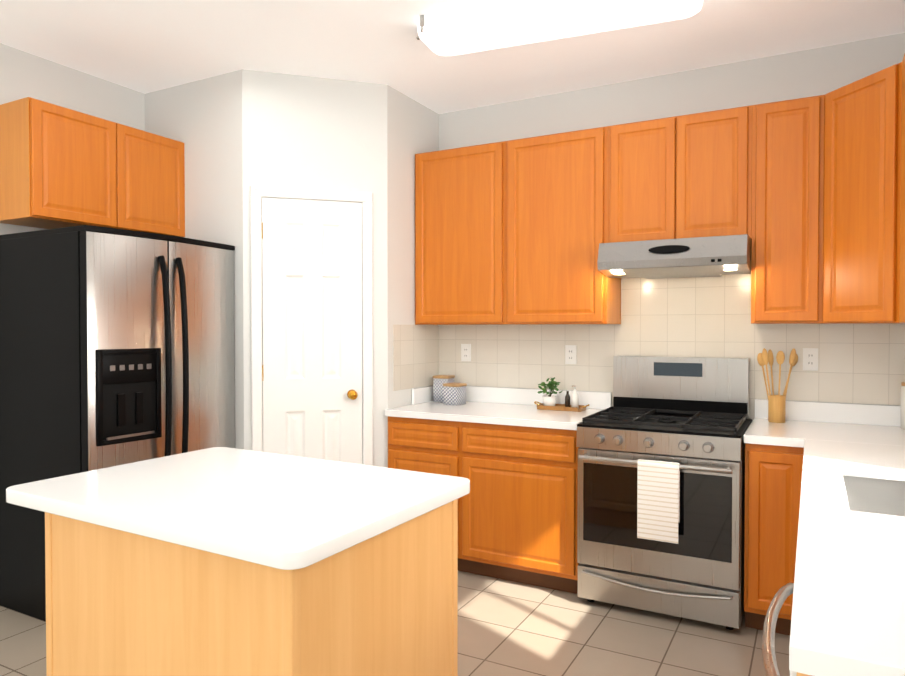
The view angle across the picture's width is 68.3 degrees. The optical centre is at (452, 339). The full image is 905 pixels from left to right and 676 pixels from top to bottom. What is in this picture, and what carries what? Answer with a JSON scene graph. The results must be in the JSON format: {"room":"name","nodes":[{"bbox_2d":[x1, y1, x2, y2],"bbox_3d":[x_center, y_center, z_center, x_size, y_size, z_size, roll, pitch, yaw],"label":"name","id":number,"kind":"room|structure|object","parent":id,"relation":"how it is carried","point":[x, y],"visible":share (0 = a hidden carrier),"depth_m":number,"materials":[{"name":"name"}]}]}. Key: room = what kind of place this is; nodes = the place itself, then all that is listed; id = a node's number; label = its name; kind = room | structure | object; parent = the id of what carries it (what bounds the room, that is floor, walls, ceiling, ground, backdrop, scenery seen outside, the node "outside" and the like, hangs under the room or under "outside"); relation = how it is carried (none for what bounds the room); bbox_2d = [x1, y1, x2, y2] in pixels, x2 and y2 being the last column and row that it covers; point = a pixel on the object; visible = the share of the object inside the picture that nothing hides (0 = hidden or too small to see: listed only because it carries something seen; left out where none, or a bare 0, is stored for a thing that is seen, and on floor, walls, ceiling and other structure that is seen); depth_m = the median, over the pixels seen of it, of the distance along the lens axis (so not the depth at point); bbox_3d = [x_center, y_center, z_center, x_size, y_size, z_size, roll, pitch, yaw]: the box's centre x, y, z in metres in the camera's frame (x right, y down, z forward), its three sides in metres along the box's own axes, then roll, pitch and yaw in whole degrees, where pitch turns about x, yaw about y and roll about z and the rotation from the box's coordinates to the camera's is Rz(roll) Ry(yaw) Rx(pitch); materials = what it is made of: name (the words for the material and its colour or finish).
{"room":"kitchen","nodes":[
{"label":"kitchen","id":0,"kind":"room"},
{"bbox_2d":[0,43,144,234],"bbox_3d":[-3.008,-0.059,2.194,0.120,2.840,6.870,1,1,28],"label":"wall","id":1,"kind":"structure","parent":0,"point":[23,74],"depth_m":3.66,"materials":[{"name":"white paint"}]},
{"bbox_2d":[0,97,184,236],"bbox_3d":[-1.946,-0.878,3.652,0.349,0.570,0.893,1,1,28],"label":"upper cabinet","id":2,"kind":"object","parent":1,"relation":"attached to","point":[61,167],"visible":0.98,"depth_m":3.42,"materials":[{"name":"brown wood"}]},
{"bbox_2d":[145,69,438,467],"bbox_3d":[-0.993,-0.094,4.327,1.400,2.840,1.200,1,1,28],"label":"wall","id":3,"kind":"structure","parent":0,"point":[237,133],"depth_m":3.88,"materials":[{"name":"white paint"}]},
{"bbox_2d":[250,185,372,465],"bbox_3d":[-0.801,0.237,3.848,0.688,2.194,0.019,0,1,-17],"label":"door frame","id":4,"kind":"structure","parent":3,"relation":"attached to","point":[257,193],"depth_m":3.82,"materials":[{"name":"white wood"}]},
{"bbox_2d":[262,198,361,463],"bbox_3d":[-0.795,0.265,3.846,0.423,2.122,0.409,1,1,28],"label":"pantry door","id":5,"kind":"structure","parent":3,"relation":"in","point":[312,326],"depth_m":3.84,"materials":[{"name":"white wood"}]},
{"bbox_2d":[393,325,440,390],"bbox_3d":[-0.229,0.109,4.271,0.003,0.402,0.540,1,1,28],"label":"backsplash","id":6,"kind":"structure","parent":3,"relation":"attached to","point":[416,348],"depth_m":4.26,"materials":[{"name":"tile"}]},
{"bbox_2d":[0,571,789,675],"bbox_3d":[-1.044,1.427,1.226,4.520,0.100,6.990,1,1,28],"label":"floor","id":7,"kind":"structure","parent":0,"point":[508,628],"depth_m":2.99,"materials":[{"name":"tile"}]},
{"bbox_2d":[0,225,234,620],"bbox_3d":[-1.718,0.409,3.541,0.867,1.860,0.873,1,1,28],"label":"fridge","id":8,"kind":"object","parent":7,"relation":"on","point":[117,347],"visible":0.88,"depth_m":3.22,"materials":[{"name":"silver metal"}]},
{"bbox_2d":[6,447,469,675],"bbox_3d":[-0.627,0.899,2.021,1.168,0.930,0.827,1,1,28],"label":"kitchen island","id":9,"kind":"object","parent":7,"relation":"on","point":[220,561],"visible":1,"depth_m":1.73,"materials":[{"name":"white"}]},
{"bbox_2d":[385,386,611,593],"bbox_3d":[0.272,0.825,3.963,1.177,1.015,0.655,1,1,28],"label":"base cabinet","id":10,"kind":"object","parent":7,"relation":"on","point":[511,454],"depth_m":3.64,"materials":[{"name":"brown wood"}]},
{"bbox_2d":[433,375,454,402],"bbox_3d":[-0.057,0.325,4.374,0.116,0.171,0.116,0,1,23],"label":"canister","id":11,"kind":"object","parent":10,"relation":"on","point":[439,381],"visible":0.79,"depth_m":4.33,"materials":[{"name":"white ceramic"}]},
{"bbox_2d":[443,382,466,404],"bbox_3d":[0.015,0.347,4.234,0.116,0.131,0.116,1,1,37],"label":"canister","id":12,"kind":"object","parent":10,"relation":"on","point":[454,393],"visible":1,"depth_m":4.19,"materials":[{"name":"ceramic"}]},
{"bbox_2d":[534,377,588,411],"bbox_3d":[0.646,0.323,3.961,0.342,0.188,0.135,1,1,28],"label":"tray","id":13,"kind":"object","parent":10,"relation":"on","point":[549,402],"visible":1,"depth_m":3.95,"materials":[{"name":"brown wood"}]},
{"bbox_2d":[577,356,751,629],"bbox_3d":[1.104,0.723,3.447,0.760,1.235,0.764,1,1,28],"label":"range","id":14,"kind":"object","parent":7,"relation":"on","point":[661,492],"visible":1,"depth_m":3.21,"materials":[{"name":"silver metal"}]},
{"bbox_2d":[744,399,904,675],"bbox_3d":[1.366,0.694,2.149,0.917,1.336,2.805,1,1,28],"label":"base cabinet","id":15,"kind":"object","parent":7,"relation":"on","point":[824,564],"depth_m":2.10,"materials":[{"name":"brown wood"}]},
{"bbox_2d":[757,348,797,422],"bbox_3d":[1.672,0.236,3.439,0.190,0.380,0.102,1,1,28],"label":"utensil holder","id":16,"kind":"object","parent":15,"relation":"on","point":[776,408],"visible":1,"depth_m":3.42,"materials":[{"name":"brown wood"}]},
{"bbox_2d":[901,382,904,428],"bbox_3d":[2.206,0.319,3.187,0.114,0.222,0.114,1,1,28],"label":"canister","id":17,"kind":"object","parent":15,"relation":"on","point":[902,405],"visible":1,"depth_m":3.19,"materials":[{"name":"white ceramic"}]},
{"bbox_2d":[0,0,904,113],"bbox_3d":[-1.044,-1.512,1.178,4.520,0.100,6.990,1,1,28],"label":"ceiling","id":18,"kind":"structure","parent":0,"point":[144,46],"depth_m":3.37,"materials":[{"name":"white paint"}]},
{"bbox_2d":[416,0,702,55],"bbox_3d":[0.454,-1.447,3.006,1.358,0.088,0.313,0,1,21],"label":"ceiling light","id":19,"kind":"object","parent":18,"relation":"attached to","point":[497,25],"visible":1,"depth_m":2.98,"materials":[{"name":"frosted white glass"},{"name":"stainless steel"}]},
{"bbox_2d":[439,33,904,420],"bbox_3d":[0.588,-0.092,4.224,4.520,2.840,0.120,1,1,28],"label":"wall","id":20,"kind":"structure","parent":0,"point":[802,74],"depth_m":3.76,"materials":[{"name":"white paint"}]},
{"bbox_2d":[415,141,506,324],"bbox_3d":[0.107,-0.632,4.218,0.628,1.080,0.329,1,1,28],"label":"upper cabinet","id":21,"kind":"object","parent":20,"relation":"attached to","point":[461,193],"depth_m":4.06,"materials":[{"name":"brown wood"}]},
{"bbox_2d":[507,126,620,324],"bbox_3d":[0.649,-0.627,3.925,0.605,1.080,0.329,1,1,28],"label":"upper cabinet","id":22,"kind":"object","parent":20,"relation":"attached to","point":[557,183],"depth_m":3.77,"materials":[{"name":"brown wood"}]},
{"bbox_2d":[607,116,678,242],"bbox_3d":[1.075,-0.836,3.692,0.362,0.655,0.329,1,1,28],"label":"upper cabinet","id":23,"kind":"object","parent":20,"relation":"attached to","point":[643,156],"depth_m":3.54,"materials":[{"name":"brown wood"}]},
{"bbox_2d":[597,234,750,278],"bbox_3d":[1.189,-0.420,3.529,0.717,0.168,0.507,1,1,28],"label":"range hood","id":24,"kind":"object","parent":23,"relation":"attached to","point":[715,256],"visible":1,"depth_m":3.33,"materials":[{"name":"silver metal"}]},
{"bbox_2d":[441,274,904,419],"bbox_3d":[1.174,-0.036,3.838,2.880,0.940,0.003,1,1,28],"label":"backsplash","id":25,"kind":"structure","parent":20,"relation":"attached to","point":[711,317],"depth_m":3.75,"materials":[{"name":"tile"}]},
{"bbox_2d":[461,344,470,361],"bbox_3d":[0.089,0.090,4.420,0.070,0.116,0.008,1,1,28],"label":"electrical outlet","id":26,"kind":"object","parent":25,"relation":"attached to","point":[465,352],"visible":1,"depth_m":4.42,"materials":[{"name":"white plastic"}]},
{"bbox_2d":[565,345,576,363],"bbox_3d":[0.723,0.096,4.077,0.070,0.116,0.008,1,1,28],"label":"electrical outlet","id":27,"kind":"object","parent":25,"relation":"attached to","point":[570,354],"visible":1,"depth_m":4.07,"materials":[{"name":"white plastic"}]},
{"bbox_2d":[803,348,817,370],"bbox_3d":[1.858,0.105,3.465,0.070,0.116,0.008,1,1,28],"label":"electrical outlet","id":28,"kind":"object","parent":25,"relation":"attached to","point":[810,359],"visible":1,"depth_m":3.46,"materials":[{"name":"white plastic"}]},
{"bbox_2d":[679,105,754,237],"bbox_3d":[1.393,-0.833,3.520,0.361,0.655,0.329,1,1,28],"label":"upper cabinet","id":29,"kind":"object","parent":20,"relation":"attached to","point":[717,148],"depth_m":3.37,"materials":[{"name":"brown wood"}]},
{"bbox_2d":[751,95,822,323],"bbox_3d":[1.689,-0.618,3.364,0.312,1.080,0.329,1,1,28],"label":"upper cabinet","id":30,"kind":"object","parent":20,"relation":"attached to","point":[806,195],"depth_m":3.22,"materials":[{"name":"brown wood"}]},
{"bbox_2d":[819,63,898,323],"bbox_3d":[2.028,-0.612,3.023,0.608,1.080,0.608,1,1,28],"label":"upper cabinet","id":31,"kind":"object","parent":20,"relation":"attached to","point":[859,119],"depth_m":2.95,"materials":[{"name":"brown wood"}]},
{"bbox_2d":[895,54,904,323],"bbox_3d":[1.866,-0.603,2.434,0.333,1.080,0.578,1,1,28],"label":"upper cabinet","id":32,"kind":"object","parent":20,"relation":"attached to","point":[899,150],"depth_m":2.77,"materials":[{"name":"brown wood"}]}
]}

